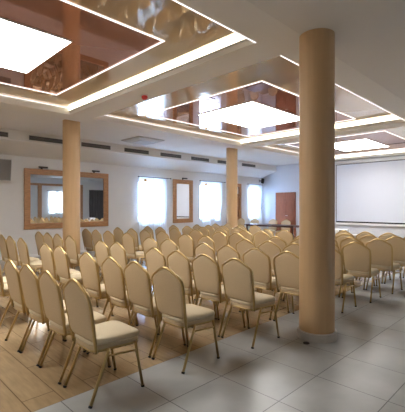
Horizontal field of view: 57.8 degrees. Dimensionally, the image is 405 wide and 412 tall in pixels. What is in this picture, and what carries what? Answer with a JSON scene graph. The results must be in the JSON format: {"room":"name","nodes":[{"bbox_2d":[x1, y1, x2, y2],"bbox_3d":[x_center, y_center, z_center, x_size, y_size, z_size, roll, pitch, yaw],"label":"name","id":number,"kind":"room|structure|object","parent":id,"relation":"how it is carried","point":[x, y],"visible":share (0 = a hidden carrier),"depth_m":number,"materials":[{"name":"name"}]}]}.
{"room":"assembly chamber","nodes":[
{"label":"assembly chamber","id":0,"kind":"room"},
{"bbox_2d":[0,0,239,107],"bbox_3d":[-2.995,-2.205,4.324,5.320,0.150,4.970,0,0,-45],"label":"ceiling","id":1,"kind":"structure","parent":0,"point":[186,33],"depth_m":4.75,"materials":[{"name":"beige paint"}]},
{"bbox_2d":[0,17,71,72],"bbox_3d":[-2.987,-2.130,4.543,2.120,0.036,1.590,0,0,-45],"label":"recessed light","id":2,"kind":"object","parent":1,"relation":"in","point":[23,48],"visible":1,"depth_m":4.83,"materials":[{"name":"white plastic"}]},
{"bbox_2d":[0,0,164,94],"bbox_3d":[-3.005,-2.124,4.518,3.858,0.012,3.258,0,0,-45],"label":"led strip","id":3,"kind":"object","parent":1,"relation":"attached to","point":[70,3],"visible":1,"depth_m":4.87,"materials":[{"name":"white plastic"}]},
{"bbox_2d":[0,154,261,256],"bbox_3d":[-5.356,-0.380,10.801,24.100,4.000,0.250,0,0,-45],"label":"wall","id":4,"kind":"structure","parent":0,"point":[123,181],"depth_m":12.89,"materials":[{"name":"paint"}]},
{"bbox_2d":[0,158,11,180],"bbox_3d":[-5.563,-1.007,10.145,0.440,0.619,0.385,0,0,-45],"label":"loudspeaker","id":5,"kind":"object","parent":4,"relation":"attached to","point":[5,164],"visible":1,"depth_m":10.08,"materials":[{"name":"grey plastic"}]},
{"bbox_2d":[24,168,108,229],"bbox_3d":[-4.236,-0.210,11.703,2.760,1.800,0.060,0,0,-45],"label":"wall mirror","id":6,"kind":"object","parent":4,"relation":"attached to","point":[43,188],"visible":0.93,"depth_m":11.39,"materials":[{"name":"brown wood"}]},
{"bbox_2d":[173,179,192,222],"bbox_3d":[-0.799,-0.195,15.139,1.080,1.770,0.060,0,0,-45],"label":"wall mirror","id":7,"kind":"object","parent":4,"relation":"attached to","point":[182,189],"visible":1,"depth_m":15.12,"materials":[{"name":"brown wood"}]},
{"bbox_2d":[177,184,189,218],"bbox_3d":[-0.808,-0.195,15.148,0.760,1.450,0.010,0,0,-45],"label":"mirror glass","id":8,"kind":"object","parent":7,"relation":"attached to","point":[183,190],"depth_m":15.16,"materials":[{"name":"white"}]},
{"bbox_2d":[199,184,215,220],"bbox_3d":[0.267,-0.155,16.315,1.230,1.570,0.215,0,0,-45],"label":"window","id":9,"kind":"structure","parent":4,"relation":"in","point":[212,210],"depth_m":16.31,"materials":[{"name":"white glass"}]},
{"bbox_2d":[238,184,241,218],"bbox_3d":[1.513,-0.195,17.451,1.020,1.770,0.060,0,0,-45],"label":"wall mirror","id":10,"kind":"object","parent":4,"relation":"attached to","point":[239,185],"visible":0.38,"depth_m":17.69,"materials":[{"name":"brown wood"}]},
{"bbox_2d":[248,187,256,218],"bbox_3d":[2.530,-0.155,18.578,0.930,1.570,0.215,0,0,-45],"label":"window","id":11,"kind":"structure","parent":4,"relation":"in","point":[249,203],"depth_m":18.53,"materials":[{"name":"glass"}]},
{"bbox_3d":[-1.840,-1.080,14.023,1.579,0.052,0.166,0,0,-45],"label":"curtain rod","id":12,"kind":"object","parent":4,"relation":"attached to","visible":0},
{"bbox_2d":[139,177,152,244],"bbox_3d":[-2.096,0.203,13.686,0.630,2.515,0.076,0,0,-45],"label":"curtain","id":13,"kind":"object","parent":12,"relation":"hanging from","point":[145,188],"visible":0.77,"depth_m":13.65,"materials":[{"name":"white fabric"}]},
{"bbox_2d":[154,178,166,240],"bbox_3d":[-1.623,0.203,14.160,0.630,2.515,0.076,0,0,-45],"label":"curtain","id":14,"kind":"object","parent":12,"relation":"hanging from","point":[160,185],"visible":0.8,"depth_m":14.13,"materials":[{"name":"white fabric"}]},
{"bbox_3d":[0.426,-1.080,16.290,1.649,0.052,0.166,0,0,-45],"label":"curtain rod","id":15,"kind":"object","parent":4,"relation":"attached to","visible":0},
{"bbox_2d":[201,181,211,226],"bbox_3d":[0.184,0.203,15.966,0.640,2.515,0.117,0,0,-45],"label":"curtain","id":16,"kind":"object","parent":15,"relation":"hanging from","point":[206,191],"visible":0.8,"depth_m":15.94,"materials":[{"name":"white fabric"}]},
{"bbox_2d":[212,182,221,225],"bbox_3d":[0.665,0.203,16.447,0.640,2.515,0.117,0,0,-45],"label":"curtain","id":17,"kind":"object","parent":15,"relation":"hanging from","point":[216,186],"visible":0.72,"depth_m":16.43,"materials":[{"name":"white fabric"}]},
{"bbox_3d":[2.611,-1.080,18.475,1.229,0.052,0.166,0,0,-45],"label":"curtain rod","id":18,"kind":"object","parent":4,"relation":"attached to","visible":0},
{"bbox_2d":[249,185,255,227],"bbox_3d":[2.485,0.203,18.268,0.510,2.515,0.116,0,0,-45],"label":"curtain","id":19,"kind":"object","parent":18,"relation":"hanging from","point":[252,188],"visible":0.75,"depth_m":18.23,"materials":[{"name":"white fabric"}]},
{"bbox_2d":[256,185,261,228],"bbox_3d":[2.888,0.203,18.671,0.510,2.515,0.116,0,0,-45],"label":"curtain","id":20,"kind":"object","parent":18,"relation":"hanging from","point":[258,187],"visible":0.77,"depth_m":18.65,"materials":[{"name":"white fabric"}]},
{"bbox_2d":[0,128,275,177],"bbox_3d":[-5.038,-1.915,10.341,23.900,0.930,0.850,0,0,-45],"label":"ceiling","id":21,"kind":"structure","parent":0,"point":[17,143],"depth_m":12.39,"materials":[{"name":"paint"}]},
{"bbox_2d":[29,135,62,143],"bbox_3d":[-4.388,-1.870,10.377,0.990,0.124,0.020,0,0,-45],"label":"ceiling vent","id":22,"kind":"object","parent":21,"relation":"in","point":[35,138],"visible":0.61,"depth_m":10.34,"materials":[{"name":"grey metal"}]},
{"bbox_2d":[81,142,110,149],"bbox_3d":[-3.313,-1.870,11.452,0.990,0.124,0.020,0,0,-45],"label":"ceiling vent","id":23,"kind":"object","parent":21,"relation":"in","point":[83,144],"visible":1,"depth_m":11.44,"materials":[{"name":"grey"}]},
{"bbox_2d":[124,148,148,153],"bbox_3d":[-2.238,-1.870,12.526,0.990,0.124,0.020,0,0,-45],"label":"ceiling vent","id":24,"kind":"object","parent":21,"relation":"in","point":[125,149],"visible":1,"depth_m":12.49,"materials":[{"name":"grey"}]},
{"bbox_2d":[160,153,180,157],"bbox_3d":[-1.163,-1.870,13.601,0.990,0.124,0.020,0,0,-45],"label":"ceiling vent","id":25,"kind":"object","parent":21,"relation":"in","point":[161,154],"visible":1,"depth_m":13.58,"materials":[{"name":"grey"}]},
{"bbox_2d":[0,108,298,165],"bbox_3d":[-3.924,-2.205,9.228,23.900,0.350,2.300,0,0,-45],"label":"ceiling","id":26,"kind":"structure","parent":0,"point":[9,119],"depth_m":10.72,"materials":[{"name":"paint"}]},
{"bbox_2d":[121,136,164,144],"bbox_3d":[-1.831,-1.983,11.278,0.940,0.090,0.940,0,0,-45],"label":"air conditioner","id":27,"kind":"object","parent":26,"relation":"attached to","point":[141,140],"visible":1,"depth_m":11.07,"materials":[{"name":"grey plastic"}]},
{"bbox_2d":[130,140,155,144],"bbox_3d":[-1.831,-1.946,11.278,0.580,0.016,0.580,0,0,-45],"label":"grille","id":28,"kind":"object","parent":27,"relation":"attached to","point":[142,142],"depth_m":11.21,"materials":[{"name":"grey plastic"}]},
{"bbox_2d":[0,251,404,411],"bbox_3d":[-0.106,1.570,5.410,23.900,0.100,14.800,0,0,-45],"label":"floor","id":29,"kind":"structure","parent":0,"point":[363,370],"depth_m":3.50,"materials":[{"name":"grey tile"}]},
{"bbox_2d":[0,265,25,326],"bbox_3d":[-2.524,1.049,4.862,0.475,0.956,0.535,0,0,44],"label":"banquet chair","id":30,"kind":"object","parent":29,"relation":"on","point":[4,291],"visible":0.38,"depth_m":4.60,"materials":[{"name":"beige fabric"}]},
{"bbox_2d":[0,234,29,273],"bbox_3d":[-3.883,1.049,7.593,0.535,0.956,0.475,0,0,-44],"label":"banquet chair","id":31,"kind":"object","parent":29,"relation":"on","point":[3,246],"visible":0.39,"depth_m":7.41,"materials":[{"name":"beige fabric"}]},
{"bbox_2d":[6,236,39,275],"bbox_3d":[-3.536,1.049,7.246,0.475,0.956,0.535,0,0,44],"label":"banquet chair","id":32,"kind":"object","parent":29,"relation":"on","point":[11,244],"visible":0.62,"depth_m":7.05,"materials":[{"name":"beige fabric"}]},
{"bbox_2d":[17,238,42,272],"bbox_3d":[-3.108,1.049,6.818,0.535,0.956,0.475,0,0,-45],"label":"banquet chair","id":33,"kind":"object","parent":29,"relation":"on","point":[23,251],"visible":0.53,"depth_m":6.64,"materials":[{"name":"beige fabric"}]},
{"bbox_2d":[4,259,63,351],"bbox_3d":[-1.903,1.049,4.142,0.535,0.956,0.475,0,0,-43],"label":"banquet chair","id":34,"kind":"object","parent":29,"relation":"on","point":[11,271],"visible":0.52,"depth_m":3.94,"materials":[{"name":"beige fabric"}]},
{"bbox_2d":[35,231,43,270],"bbox_3d":[-3.529,1.049,8.469,0.475,0.956,0.535,0,0,44],"label":"banquet chair","id":35,"kind":"object","parent":29,"relation":"on","point":[39,239],"visible":0.35,"depth_m":8.32,"materials":[{"name":"fabric"}]},
{"bbox_2d":[19,264,85,366],"bbox_3d":[-1.562,1.049,3.801,0.475,0.956,0.535,0,0,44],"label":"banquet chair","id":36,"kind":"object","parent":29,"relation":"on","point":[30,289],"visible":0.58,"depth_m":3.61,"materials":[{"name":"beige fabric"}]},
{"bbox_2d":[43,232,73,268],"bbox_3d":[-3.188,1.049,8.129,0.475,0.956,0.535,0,0,44],"label":"banquet chair","id":37,"kind":"object","parent":29,"relation":"on","point":[47,237],"visible":0.34,"depth_m":7.91,"materials":[{"name":"beige fabric"}]},
{"bbox_2d":[39,243,79,286],"bbox_3d":[-2.268,1.049,5.865,0.475,0.956,0.535,0,0,45],"label":"banquet chair","id":38,"kind":"object","parent":29,"relation":"on","point":[46,254],"visible":0.42,"depth_m":5.67,"materials":[{"name":"beige fabric"}]},
{"bbox_2d":[53,234,80,268],"bbox_3d":[-2.829,1.049,7.769,0.535,0.956,0.475,0,0,-43],"label":"banquet chair","id":39,"kind":"object","parent":29,"relation":"on","point":[57,240],"visible":0.27,"depth_m":7.58,"materials":[{"name":"fabric"}]},
{"bbox_2d":[63,119,79,269],"bbox_3d":[-3.132,-0.255,8.775,0.448,3.550,0.448,0,0,-45],"label":"column","id":40,"kind":"structure","parent":29,"relation":"on","point":[71,129],"depth_m":8.61,"materials":[{"name":"beige paint"}]},
{"bbox_2d":[38,270,110,384],"bbox_3d":[-1.210,1.049,3.449,0.535,0.956,0.475,0,0,-44],"label":"banquet chair","id":41,"kind":"object","parent":29,"relation":"on","point":[50,290],"visible":0.75,"depth_m":3.27,"materials":[{"name":"beige fabric"}]},
{"bbox_2d":[53,245,98,306],"bbox_3d":[-1.912,1.049,5.509,0.535,0.956,0.475,0,0,-44],"label":"banquet chair","id":42,"kind":"object","parent":29,"relation":"on","point":[61,262],"visible":0.64,"depth_m":5.35,"materials":[{"name":"beige fabric"}]},
{"bbox_2d":[65,235,96,268],"bbox_3d":[-2.430,1.049,7.370,0.535,0.956,0.475,0,0,-45],"label":"banquet chair","id":43,"kind":"object","parent":29,"relation":"on","point":[70,243],"visible":0.59,"depth_m":7.19,"materials":[{"name":"beige fabric"}]},
{"bbox_2d":[82,229,95,256],"bbox_3d":[-2.786,1.049,9.494,0.475,0.956,0.535,0,0,44],"label":"banquet chair","id":44,"kind":"object","parent":29,"relation":"on","point":[86,234],"visible":0.66,"depth_m":9.31,"materials":[{"name":"beige fabric"}]},
{"bbox_2d":[92,229,101,257],"bbox_3d":[-2.428,1.049,9.136,0.535,0.956,0.475,0,0,-44],"label":"banquet chair","id":45,"kind":"object","parent":29,"relation":"on","point":[96,235],"visible":0.22,"depth_m":8.97,"materials":[{"name":"fabric"}]},
{"bbox_2d":[94,240,109,281],"bbox_3d":[-1.551,1.049,6.393,0.535,0.956,0.475,0,0,-44],"label":"banquet chair","id":46,"kind":"object","parent":29,"relation":"on","point":[101,249],"visible":0.35,"depth_m":6.25,"materials":[{"name":"beige fabric"}]},
{"bbox_2d":[63,278,144,408],"bbox_3d":[-0.838,1.049,3.076,0.535,0.956,0.475,0,0,-44],"label":"banquet chair","id":47,"kind":"object","parent":29,"relation":"on","point":[107,336],"visible":1,"depth_m":2.94,"materials":[{"name":"beige fabric"}]},
{"bbox_2d":[79,252,131,323],"bbox_3d":[-1.264,1.049,4.733,0.475,0.956,0.535,0,0,45],"label":"banquet chair","id":48,"kind":"object","parent":29,"relation":"on","point":[89,270],"visible":0.6,"depth_m":4.54,"materials":[{"name":"beige fabric"}]},
{"bbox_2d":[103,230,129,261],"bbox_3d":[-2.038,1.049,8.746,0.475,0.956,0.535,0,0,44],"label":"banquet chair","id":49,"kind":"object","parent":29,"relation":"on","point":[108,237],"visible":0.27,"depth_m":8.57,"materials":[{"name":"beige fabric"}]},
{"bbox_2d":[113,227,137,260],"bbox_3d":[-2.115,1.049,10.082,0.475,0.956,0.535,0,0,44],"label":"banquet chair","id":50,"kind":"object","parent":29,"relation":"on","point":[118,232],"visible":0.32,"depth_m":9.91,"materials":[{"name":"fabric"}]},
{"bbox_2d":[109,242,146,272],"bbox_3d":[-1.199,1.049,6.040,0.535,0.956,0.475,0,0,-45],"label":"banquet chair","id":51,"kind":"object","parent":29,"relation":"on","point":[117,251],"visible":0.25,"depth_m":5.83,"materials":[{"name":"beige fabric"}]},
{"bbox_2d":[101,256,158,334],"bbox_3d":[-0.863,1.049,4.332,0.535,0.956,0.475,0,0,-43],"label":"banquet chair","id":52,"kind":"object","parent":29,"relation":"on","point":[113,275],"visible":0.76,"depth_m":4.16,"materials":[{"name":"beige fabric"}]},
{"bbox_2d":[122,232,144,262],"bbox_3d":[-1.469,1.049,8.177,0.475,0.956,0.535,0,0,45],"label":"banquet chair","id":53,"kind":"object","parent":29,"relation":"on","point":[128,242],"visible":0.79,"depth_m":8.01,"materials":[{"name":"beige fabric"}]},
{"bbox_2d":[127,228,143,263],"bbox_3d":[-1.652,1.049,9.618,0.535,0.956,0.475,0,0,-45],"label":"banquet chair","id":54,"kind":"object","parent":29,"relation":"on","point":[131,231],"visible":0.41,"depth_m":9.40,"materials":[{"name":"beige fabric"}]},
{"bbox_2d":[142,237,158,261],"bbox_3d":[-0.813,1.049,6.997,0.475,0.956,0.535,0,0,44],"label":"banquet chair","id":55,"kind":"object","parent":29,"relation":"on","point":[149,242],"visible":0.21,"depth_m":6.83,"materials":[{"name":"beige fabric"}]},
{"bbox_2d":[140,229,160,264],"bbox_3d":[-1.250,1.049,9.217,0.475,0.956,0.535,0,0,45],"label":"banquet chair","id":56,"kind":"object","parent":29,"relation":"on","point":[144,233],"visible":0.23,"depth_m":9.09,"materials":[{"name":"fabric"}]},
{"bbox_2d":[124,261,185,357],"bbox_3d":[-0.527,1.049,3.996,0.535,0.956,0.475,0,0,-45],"label":"banquet chair","id":57,"kind":"object","parent":29,"relation":"on","point":[137,279],"visible":0.72,"depth_m":3.81,"materials":[{"name":"beige fabric"}]},
{"bbox_2d":[156,231,178,250],"bbox_3d":[-0.769,1.049,8.736,0.475,0.956,0.535,0,0,45],"label":"banquet chair","id":58,"kind":"object","parent":29,"relation":"on","point":[161,236],"visible":0.27,"depth_m":8.60,"materials":[{"name":"fabric"}]},
{"bbox_2d":[145,247,190,303],"bbox_3d":[-0.496,1.049,5.266,0.535,0.956,0.475,0,0,-44],"label":"banquet chair","id":59,"kind":"object","parent":29,"relation":"on","point":[154,258],"visible":0.23,"depth_m":5.12,"materials":[{"name":"beige fabric"}]},
{"bbox_2d":[169,228,180,248],"bbox_3d":[-0.563,1.049,9.831,0.535,0.956,0.475,0,0,-45],"label":"banquet chair","id":60,"kind":"object","parent":29,"relation":"on","point":[174,233],"visible":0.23,"depth_m":9.66,"materials":[{"name":"beige fabric"}]},
{"bbox_2d":[160,239,192,272],"bbox_3d":[-0.432,1.049,6.617,0.475,0.956,0.535,0,0,44],"label":"banquet chair","id":61,"kind":"object","parent":29,"relation":"on","point":[167,246],"visible":0.17,"depth_m":6.47,"materials":[{"name":"beige fabric"}]},
{"bbox_2d":[151,266,219,373],"bbox_3d":[-0.175,1.049,3.644,0.475,0.956,0.535,0,0,45],"label":"banquet chair","id":62,"kind":"object","parent":29,"relation":"on","point":[168,287],"visible":1,"depth_m":3.50,"materials":[{"name":"beige fabric"}]},
{"bbox_2d":[178,234,194,279],"bbox_3d":[-0.189,1.049,7.760,0.475,0.956,0.535,0,0,45],"label":"banquet chair","id":63,"kind":"object","parent":29,"relation":"on","point":[185,242],"visible":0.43,"depth_m":7.57,"materials":[{"name":"beige fabric"}]},
{"bbox_2d":[167,250,216,318],"bbox_3d":[-0.149,1.049,4.919,0.535,0.956,0.475,0,0,-43],"label":"banquet chair","id":64,"kind":"object","parent":29,"relation":"on","point":[177,261],"visible":0.48,"depth_m":4.72,"materials":[{"name":"beige fabric"}]},
{"bbox_2d":[189,229,202,262],"bbox_3d":[-0.002,1.049,9.270,0.475,0.956,0.535,0,0,43],"label":"banquet chair","id":65,"kind":"object","parent":29,"relation":"on","point":[195,234],"visible":0.24,"depth_m":9.11,"materials":[{"name":"beige fabric"}]},
{"bbox_2d":[198,227,209,237],"bbox_3d":[0.177,1.049,10.363,0.475,0.956,0.535,0,0,44],"label":"banquet chair","id":66,"kind":"object","parent":29,"relation":"on","point":[203,230],"visible":0.22,"depth_m":10.13,"materials":[{"name":"fabric"}]},
{"bbox_2d":[198,235,217,262],"bbox_3d":[0.231,1.049,7.339,0.535,0.956,0.475,0,0,-44],"label":"banquet chair","id":67,"kind":"object","parent":29,"relation":"on","point":[204,239],"visible":0.25,"depth_m":7.13,"materials":[{"name":"beige fabric"}]},
{"bbox_2d":[194,243,222,305],"bbox_3d":[0.196,1.049,5.918,0.535,0.956,0.475,0,0,-44],"label":"banquet chair","id":68,"kind":"object","parent":29,"relation":"on","point":[202,248],"visible":0.23,"depth_m":5.72,"materials":[{"name":"beige fabric"}]},
{"bbox_2d":[191,254,245,336],"bbox_3d":[0.194,1.049,4.577,0.535,0.956,0.475,0,0,-45],"label":"banquet chair","id":69,"kind":"object","parent":29,"relation":"on","point":[206,271],"visible":0.8,"depth_m":4.40,"materials":[{"name":"beige fabric"}]},
{"bbox_2d":[212,231,227,252],"bbox_3d":[0.543,1.049,8.442,0.475,0.956,0.535,0,0,44],"label":"banquet chair","id":70,"kind":"object","parent":29,"relation":"on","point":[220,239],"visible":0.3,"depth_m":8.27,"materials":[{"name":"beige fabric"}]},
{"bbox_2d":[226,148,237,227],"bbox_3d":[1.032,-0.255,12.898,0.448,3.550,0.448,0,0,-45],"label":"column","id":71,"kind":"structure","parent":29,"relation":"on","point":[231,153],"depth_m":12.72,"materials":[{"name":"beige paint"}]},
{"bbox_2d":[228,233,244,249],"bbox_3d":[0.900,1.049,8.085,0.475,0.956,0.535,0,0,45],"label":"banquet chair","id":72,"kind":"object","parent":29,"relation":"on","point":[233,238],"visible":0.22,"depth_m":7.95,"materials":[{"name":"beige fabric"}]},
{"bbox_2d":[217,245,258,311],"bbox_3d":[0.543,1.049,5.571,0.535,0.956,0.475,0,0,-44],"label":"banquet chair","id":73,"kind":"object","parent":29,"relation":"on","point":[225,252],"visible":0.25,"depth_m":5.43,"materials":[{"name":"beige fabric"}]},
{"bbox_2d":[239,230,252,242],"bbox_3d":[1.171,1.049,8.917,0.535,0.956,0.475,0,0,-44],"label":"banquet chair","id":74,"kind":"object","parent":29,"relation":"on","point":[244,233],"visible":0.18,"depth_m":8.69,"materials":[{"name":"fabric"}]},
{"bbox_2d":[221,258,279,348],"bbox_3d":[0.544,1.049,4.226,0.535,0.956,0.475,0,0,-43],"label":"banquet chair","id":75,"kind":"object","parent":29,"relation":"on","point":[238,278],"visible":1,"depth_m":4.08,"materials":[{"name":"beige fabric"}]},
{"bbox_2d":[236,239,272,291],"bbox_3d":[0.922,1.049,6.577,0.535,0.956,0.475,0,0,-45],"label":"banquet chair","id":76,"kind":"object","parent":29,"relation":"on","point":[243,245],"visible":0.19,"depth_m":6.43,"materials":[{"name":"beige fabric"}]},
{"bbox_2d":[249,225,261,243],"bbox_3d":[1.735,1.049,11.068,0.535,0.956,0.475,0,0,-45],"label":"banquet chair","id":77,"kind":"object","parent":29,"relation":"on","point":[254,229],"visible":0.19,"depth_m":10.93,"materials":[{"name":"fabric"}]},
{"bbox_2d":[253,231,269,247],"bbox_3d":[1.513,1.049,8.575,0.475,0.956,0.535,0,0,44],"label":"banquet chair","id":78,"kind":"object","parent":29,"relation":"on","point":[259,237],"visible":0.27,"depth_m":8.42,"materials":[{"name":"beige fabric"}]},
{"bbox_2d":[243,248,289,319],"bbox_3d":[0.897,1.049,5.217,0.475,0.956,0.535,0,0,44],"label":"banquet chair","id":79,"kind":"object","parent":29,"relation":"on","point":[256,259],"visible":0.61,"depth_m":5.03,"materials":[{"name":"beige fabric"}]},
{"bbox_2d":[258,241,282,299],"bbox_3d":[1.267,1.049,6.233,0.475,0.956,0.535,0,0,45],"label":"banquet chair","id":80,"kind":"object","parent":29,"relation":"on","point":[271,249],"visible":0.25,"depth_m":6.05,"materials":[{"name":"beige fabric"}]},
{"bbox_2d":[244,223,298,239],"bbox_3d":[2.899,1.145,15.132,0.760,0.750,2.400,0,0,-45],"label":"conference table","id":81,"kind":"object","parent":29,"relation":"on","point":[256,224],"visible":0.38,"depth_m":14.69,"materials":[{"name":"brown wood"}]},
{"bbox_2d":[268,219,276,235],"bbox_3d":[2.929,1.049,15.947,0.535,0.956,0.475,0,0,-44],"label":"banquet chair","id":82,"kind":"object","parent":29,"relation":"on","point":[273,221],"visible":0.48,"depth_m":16.02,"materials":[{"name":"fabric"}]},
{"bbox_2d":[267,236,286,251],"bbox_3d":[1.567,1.049,7.135,0.535,0.956,0.475,0,0,-44],"label":"banquet chair","id":83,"kind":"object","parent":29,"relation":"on","point":[278,241],"visible":0.19,"depth_m":6.91,"materials":[{"name":"beige fabric"}]},
{"bbox_2d":[276,219,290,232],"bbox_3d":[3.395,1.049,15.481,0.475,0.956,0.535,0,0,44],"label":"banquet chair","id":84,"kind":"object","parent":29,"relation":"on","point":[284,222],"visible":0.43,"depth_m":15.58,"materials":[{"name":"fabric"}]},
{"bbox_2d":[276,230,292,244],"bbox_3d":[2.140,1.049,9.037,0.475,0.956,0.535,0,0,43],"label":"banquet chair","id":85,"kind":"object","parent":29,"relation":"on","point":[284,235],"visible":0.21,"depth_m":8.83,"materials":[{"name":"beige fabric"}]},
{"bbox_2d":[273,251,298,320],"bbox_3d":[1.262,1.049,4.852,0.535,0.956,0.475,0,0,-45],"label":"banquet chair","id":86,"kind":"object","parent":29,"relation":"on","point":[286,263],"visible":0.52,"depth_m":4.72,"materials":[{"name":"beige fabric"}]},
{"bbox_2d":[282,243,298,300],"bbox_3d":[1.610,1.049,5.890,0.475,0.956,0.535,0,0,43],"label":"banquet chair","id":87,"kind":"object","parent":29,"relation":"on","point":[293,247],"visible":0.18,"depth_m":5.73,"materials":[{"name":"beige fabric"}]},
{"bbox_2d":[297,28,336,342],"bbox_3d":[1.333,-0.230,4.282,0.448,3.500,0.448,0,0,-45],"label":"column","id":88,"kind":"structure","parent":29,"relation":"on","point":[316,46],"depth_m":4.10,"materials":[{"name":"beige paint"}]},
{"bbox_2d":[335,249,356,312],"bbox_3d":[1.981,1.049,5.519,0.475,0.956,0.535,0,0,45],"label":"banquet chair","id":89,"kind":"object","parent":29,"relation":"on","point":[340,278],"visible":0.48,"depth_m":5.28,"materials":[{"name":"beige fabric"}]},
{"bbox_2d":[335,233,356,279],"bbox_3d":[3.169,1.049,7.867,0.475,0.956,0.535,0,0,45],"label":"banquet chair","id":90,"kind":"object","parent":29,"relation":"on","point":[341,237],"visible":0.14,"depth_m":7.75,"materials":[{"name":"fabric"}]},
{"bbox_2d":[340,237,374,289],"bbox_3d":[2.941,1.049,6.978,0.535,0.956,0.475,0,0,-44],"label":"banquet chair","id":91,"kind":"object","parent":29,"relation":"on","point":[347,240],"visible":0.25,"depth_m":6.84,"materials":[{"name":"beige fabric"}]},
{"bbox_2d":[342,242,380,302],"bbox_3d":[2.628,1.049,6.074,0.475,0.956,0.535,0,0,43],"label":"banquet chair","id":92,"kind":"object","parent":29,"relation":"on","point":[356,256],"visible":0.94,"depth_m":5.91,"materials":[{"name":"beige fabric"}]},
{"bbox_2d":[356,231,384,271],"bbox_3d":[3.860,1.049,8.448,0.535,0.956,0.475,0,0,-43],"label":"banquet chair","id":93,"kind":"object","parent":29,"relation":"on","point":[362,234],"visible":0.16,"depth_m":8.32,"materials":[{"name":"fabric"}]},
{"bbox_2d":[359,235,390,283],"bbox_3d":[3.523,1.049,7.513,0.475,0.956,0.535,0,0,45],"label":"banquet chair","id":94,"kind":"object","parent":29,"relation":"on","point":[367,238],"visible":0.12,"depth_m":7.37,"materials":[{"name":"fabric"}]},
{"bbox_2d":[365,238,402,293],"bbox_3d":[3.280,1.049,6.638,0.535,0.956,0.475,0,0,-44],"label":"banquet chair","id":95,"kind":"object","parent":29,"relation":"on","point":[381,250],"visible":0.89,"depth_m":6.47,"materials":[{"name":"beige fabric"}]},
{"bbox_2d":[378,232,401,277],"bbox_3d":[4.207,1.049,8.101,0.535,0.956,0.475,0,0,-43],"label":"banquet chair","id":96,"kind":"object","parent":29,"relation":"on","point":[387,235],"visible":0.16,"depth_m":7.96,"materials":[{"name":"fabric"}]},
{"bbox_2d":[384,236,404,283],"bbox_3d":[3.873,1.049,7.162,0.535,0.956,0.475,0,0,-44],"label":"banquet chair","id":97,"kind":"object","parent":29,"relation":"on","point":[398,243],"visible":0.57,"depth_m":7.00,"materials":[{"name":"beige fabric"}]},
{"bbox_2d":[0,0,404,160],"bbox_3d":[1.008,-2.180,4.296,23.900,0.400,11.650,0,0,-45],"label":"ceiling","id":98,"kind":"structure","parent":0,"point":[273,38],"depth_m":4.94,"materials":[{"name":"white paint"}]},
{"bbox_2d":[69,36,247,110],"bbox_3d":[-1.124,-2.088,6.194,0.030,0.072,4.960,0,0,-45],"label":"light","id":99,"kind":"object","parent":98,"relation":"attached to","point":[237,40],"visible":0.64,"depth_m":5.57,"materials":[{"name":"white plastic"}]},
{"bbox_2d":[173,0,255,42],"bbox_3d":[-1.237,-1.980,2.566,5.320,0.012,0.014,0,0,-45],"label":"led strip","id":100,"kind":"object","parent":98,"relation":"attached to","point":[173,0],"visible":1,"depth_m":3.90,"materials":[{"name":"white"}]},
{"bbox_2d":[241,117,399,143],"bbox_3d":[3.026,-2.088,10.345,0.030,0.072,4.960,0,0,-45],"label":"light","id":101,"kind":"object","parent":98,"relation":"attached to","point":[392,118],"visible":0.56,"depth_m":9.64,"materials":[{"name":"white plastic"}]},
{"bbox_2d":[281,56,404,120],"bbox_3d":[2.910,-1.980,6.713,5.330,0.012,0.014,0,0,-45],"label":"led strip","id":102,"kind":"object","parent":98,"relation":"attached to","point":[281,56],"visible":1,"depth_m":6.47,"materials":[{"name":"white"}]},
{"bbox_2d":[335,150,404,158],"bbox_3d":[7.177,-2.088,14.496,0.030,0.072,4.960,0,0,-45],"label":"light","id":103,"kind":"object","parent":98,"relation":"attached to","point":[401,150],"visible":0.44,"depth_m":14.83,"materials":[{"name":"white plastic"}]},
{"bbox_2d":[106,56,396,140],"bbox_3d":[1.153,-2.205,8.471,5.330,0.150,4.970,0,0,-45],"label":"ceiling","id":104,"kind":"structure","parent":0,"point":[278,71],"depth_m":7.63,"materials":[{"name":"beige paint"}]},
{"bbox_2d":[198,101,298,128],"bbox_3d":[1.206,-2.130,8.736,2.140,0.036,1.590,0,0,-45],"label":"recessed light","id":105,"kind":"object","parent":104,"relation":"in","point":[251,114],"visible":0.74,"depth_m":8.57,"materials":[{"name":"white plastic"}]},
{"bbox_2d":[147,81,354,136],"bbox_3d":[1.223,-2.124,8.747,3.858,0.012,3.258,0,0,-45],"label":"led strip","id":106,"kind":"object","parent":104,"relation":"attached to","point":[259,81],"visible":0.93,"depth_m":8.01,"materials":[{"name":"white plastic"}]},
{"bbox_2d":[262,155,404,237],"bbox_3d":[8.415,-0.380,13.930,0.200,4.000,14.800,0,0,-45],"label":"wall","id":107,"kind":"structure","parent":0,"point":[285,178],"depth_m":17.95,"materials":[{"name":"white paint"}]},
{"bbox_2d":[276,192,295,237],"bbox_3d":[4.069,0.425,18.056,0.111,2.190,1.120,0,0,-45],"label":"door","id":108,"kind":"structure","parent":107,"relation":"in","point":[285,201],"depth_m":18.02,"materials":[{"name":"brown wood"}]},
{"bbox_2d":[335,156,404,226],"bbox_3d":[7.424,-0.565,14.679,0.139,2.750,4.460,0,0,-45],"label":"projection screen","id":109,"kind":"object","parent":107,"relation":"attached to","point":[371,193],"visible":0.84,"depth_m":15.13,"materials":[{"name":"white fabric"}]},
{"bbox_2d":[267,126,404,156],"bbox_3d":[5.300,-2.205,12.618,5.340,0.150,4.970,0,0,-45],"label":"ceiling","id":110,"kind":"structure","parent":0,"point":[395,142],"depth_m":12.12,"materials":[{"name":"brown"}]},
{"bbox_2d":[285,131,404,155],"bbox_3d":[5.370,-2.124,12.894,3.868,0.012,3.258,0,0,-45],"label":"led strip","id":111,"kind":"object","parent":110,"relation":"attached to","point":[379,131],"visible":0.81,"depth_m":11.52,"materials":[{"name":"white"}]},
{"bbox_2d":[335,138,389,150],"bbox_3d":[5.349,-2.130,12.880,2.140,0.036,1.590,0,0,-45],"label":"recessed light","id":112,"kind":"object","parent":110,"relation":"in","point":[359,144],"visible":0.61,"depth_m":12.82,"materials":[{"name":"white plastic"}]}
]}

